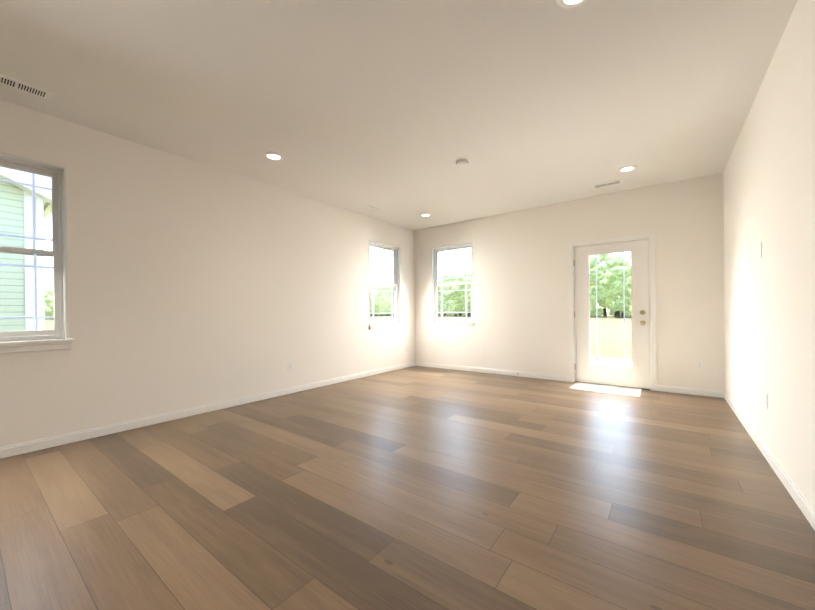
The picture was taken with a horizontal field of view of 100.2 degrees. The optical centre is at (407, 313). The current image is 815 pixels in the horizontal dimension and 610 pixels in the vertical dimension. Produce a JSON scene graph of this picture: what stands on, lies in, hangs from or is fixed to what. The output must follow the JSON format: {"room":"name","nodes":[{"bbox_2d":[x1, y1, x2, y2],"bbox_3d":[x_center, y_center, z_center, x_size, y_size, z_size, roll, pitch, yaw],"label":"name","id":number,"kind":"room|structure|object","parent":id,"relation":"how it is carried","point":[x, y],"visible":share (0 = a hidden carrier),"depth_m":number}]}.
{"room":"empty living room","nodes":[
{"label":"empty living room","id":0,"kind":"room"},
{"bbox_2d":[0,100,414,446],"bbox_3d":[-2.648,-0.270,3.332,0.150,2.740,9.390,-1,0,37],"label":"wall","id":1,"kind":"structure","parent":0,"point":[191,283],"depth_m":3.58},
{"bbox_2d":[0,152,73,353],"bbox_3d":[-3.193,-0.462,2.569,0.169,1.540,0.940,-1,0,37],"label":"window","id":2,"kind":"structure","parent":1,"relation":"in","point":[39,338],"depth_m":2.82},
{"bbox_2d":[0,361,415,458],"bbox_3d":[-2.569,1.057,3.285,0.013,0.085,9.090,-1,0,37],"label":"baseboard","id":3,"kind":"structure","parent":1,"relation":"attached to","point":[30,446],"depth_m":3.42},
{"bbox_2d":[288,362,292,370],"bbox_3d":[-1.584,0.726,4.600,0.008,0.115,0.070,-1,0,37],"label":"electrical outlet","id":4,"kind":"object","parent":1,"relation":"attached to","point":[290,366],"visible":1,"depth_m":4.60},
{"bbox_2d":[368,240,403,328],"bbox_3d":[-0.433,-0.498,6.234,0.169,1.540,0.940,-1,0,37],"label":"window","id":5,"kind":"structure","parent":1,"relation":"in","point":[392,322],"depth_m":6.40},
{"bbox_2d":[0,0,796,230],"bbox_3d":[0.672,-1.730,0.817,8.500,0.120,9.390,-1,0,37],"label":"ceiling","id":6,"kind":"structure","parent":0,"point":[395,110],"depth_m":2.52},
{"bbox_2d":[0,74,53,100],"bbox_3d":[-2.793,-1.630,2.433,0.150,0.013,0.355,-1,0,37],"label":"ceiling vent","id":7,"kind":"object","parent":6,"relation":"in","point":[25,87],"visible":1,"depth_m":2.46},
{"bbox_2d":[264,151,282,159],"bbox_3d":[-1.405,-1.646,3.578,0.192,0.016,0.192,-1,0,37],"label":"recessed light","id":8,"kind":"object","parent":6,"relation":"in","point":[273,155],"visible":1,"depth_m":3.56},
{"bbox_2d":[364,205,384,211],"bbox_3d":[-0.521,-1.660,5.416,0.150,0.013,0.355,-1,0,37],"label":"ceiling vent","id":9,"kind":"object","parent":6,"relation":"in","point":[374,208],"visible":1,"depth_m":5.38},
{"bbox_2d":[420,213,430,216],"bbox_3d":[0.308,-1.668,5.793,0.192,0.016,0.192,-1,0,37],"label":"recessed light","id":10,"kind":"object","parent":6,"relation":"in","point":[425,214],"visible":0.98,"depth_m":5.76},
{"bbox_2d":[456,159,467,166],"bbox_3d":[0.604,-1.658,3.767,0.140,0.034,0.140,-1,0,37],"label":"smoke detector","id":11,"kind":"object","parent":6,"relation":"attached to","point":[461,162],"visible":1,"depth_m":3.73},
{"bbox_2d":[556,0,586,7],"bbox_3d":[0.877,-1.666,1.771,0.192,0.016,0.192,-1,0,37],"label":"recessed light","id":12,"kind":"object","parent":6,"relation":"in","point":[567,3],"visible":0.98,"depth_m":1.83},
{"bbox_2d":[591,179,623,188],"bbox_3d":[2.625,-1.691,4.473,0.355,0.013,0.150,-1,0,37],"label":"ceiling vent","id":13,"kind":"object","parent":6,"relation":"in","point":[607,183],"visible":1,"depth_m":4.45},
{"bbox_2d":[618,165,636,171],"bbox_3d":[2.572,-1.688,3.987,0.192,0.016,0.192,-1,0,37],"label":"recessed light","id":14,"kind":"object","parent":6,"relation":"in","point":[627,168],"visible":1,"depth_m":3.98},
{"bbox_2d":[0,366,814,609],"bbox_3d":[0.702,1.130,0.823,8.500,0.120,9.390,-1,0,37],"label":"floor","id":15,"kind":"structure","parent":0,"point":[419,488],"depth_m":1.88},
{"bbox_2d":[569,382,641,396],"bbox_3d":[2.710,1.037,4.669,0.810,0.009,0.513,-1,0,37],"label":"door mat","id":16,"kind":"object","parent":15,"relation":"on","point":[620,390],"visible":1,"depth_m":4.63},
{"bbox_2d":[414,172,724,391],"bbox_3d":[2.101,-0.324,5.539,4.780,2.740,0.150,-1,0,37],"label":"wall","id":17,"kind":"structure","parent":0,"point":[521,290],"depth_m":5.23},
{"bbox_2d":[430,242,474,326],"bbox_3d":[0.858,-0.512,6.442,0.940,1.540,0.169,-1,0,37],"label":"window","id":18,"kind":"structure","parent":17,"relation":"in","point":[437,321],"depth_m":6.50},
{"bbox_2d":[416,361,569,381],"bbox_3d":[1.317,1.011,6.040,2.879,0.085,0.013,-1,0,37],"label":"baseboard","id":19,"kind":"structure","parent":17,"relation":"attached to","point":[510,373],"depth_m":5.85},
{"bbox_2d":[573,239,649,388],"bbox_3d":[2.895,0.016,4.880,0.922,2.018,0.186,-1,0,37],"label":"door","id":20,"kind":"structure","parent":17,"relation":"in","point":[637,375],"depth_m":4.81},
{"bbox_2d":[568,232,656,390],"bbox_3d":[2.935,-0.018,4.923,1.066,2.112,0.194,-1,0,37],"label":"door frame","id":21,"kind":"structure","parent":17,"relation":"in","point":[650,237],"depth_m":4.64},
{"bbox_2d":[657,385,723,397],"bbox_3d":[3.581,0.990,4.334,0.659,0.085,0.013,-1,0,37],"label":"baseboard","id":22,"kind":"structure","parent":17,"relation":"attached to","point":[694,391],"depth_m":4.31},
{"bbox_2d":[696,360,703,369],"bbox_3d":[3.669,0.647,4.268,0.070,0.115,0.008,-1,0,37],"label":"electrical outlet","id":23,"kind":"object","parent":17,"relation":"attached to","point":[700,364],"visible":1,"depth_m":4.26},
{"bbox_2d":[723,0,814,509],"bbox_3d":[2.945,-0.328,2.812,0.150,2.740,3.190,-1,0,37],"label":"wall","id":24,"kind":"structure","parent":0,"point":[769,193],"depth_m":2.17},
{"bbox_2d":[759,242,761,258],"bbox_3d":[2.667,-0.474,2.575,0.006,0.115,0.070,-1,0,37],"label":"switch plate","id":25,"kind":"object","parent":24,"relation":"attached to","point":[760,249],"visible":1,"depth_m":2.56},
{"bbox_2d":[765,391,767,408],"bbox_3d":[2.582,0.627,2.450,0.008,0.115,0.070,-1,0,37],"label":"electrical outlet","id":26,"kind":"object","parent":24,"relation":"attached to","point":[766,400],"visible":1,"depth_m":2.44},
{"bbox_2d":[724,391,814,530],"bbox_3d":[2.890,1.000,2.858,0.013,0.085,3.177,-1,0,37],"label":"baseboard","id":27,"kind":"structure","parent":24,"relation":"attached to","point":[806,508],"depth_m":2.17},
{"label":"outside","id":28,"kind":"structure","parent":0,"visible":0},
{"bbox_2d":[45,312,631,361],"bbox_3d":[-23.172,1.609,42.418,560.000,0.300,560.000,-1,0,37],"label":"ground","id":29,"kind":"structure","parent":28,"point":[607,330],"depth_m":18.31},
{"bbox_2d":[0,167,51,330],"bbox_3d":[-13.796,-1.576,5.876,11.600,6.015,9.680,-1,0,37],"label":"house","id":30,"kind":"structure","parent":29,"relation":"on","point":[20,274],"depth_m":5.98},
{"bbox_2d":[44,254,630,318],"bbox_3d":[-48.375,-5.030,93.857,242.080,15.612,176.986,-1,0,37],"label":"tree","id":31,"kind":"object","parent":29,"relation":"on","point":[614,287],"depth_m":72.68},
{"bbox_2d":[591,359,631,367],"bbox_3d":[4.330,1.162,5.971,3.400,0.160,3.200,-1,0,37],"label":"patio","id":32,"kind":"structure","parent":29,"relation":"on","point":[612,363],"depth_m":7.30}
]}

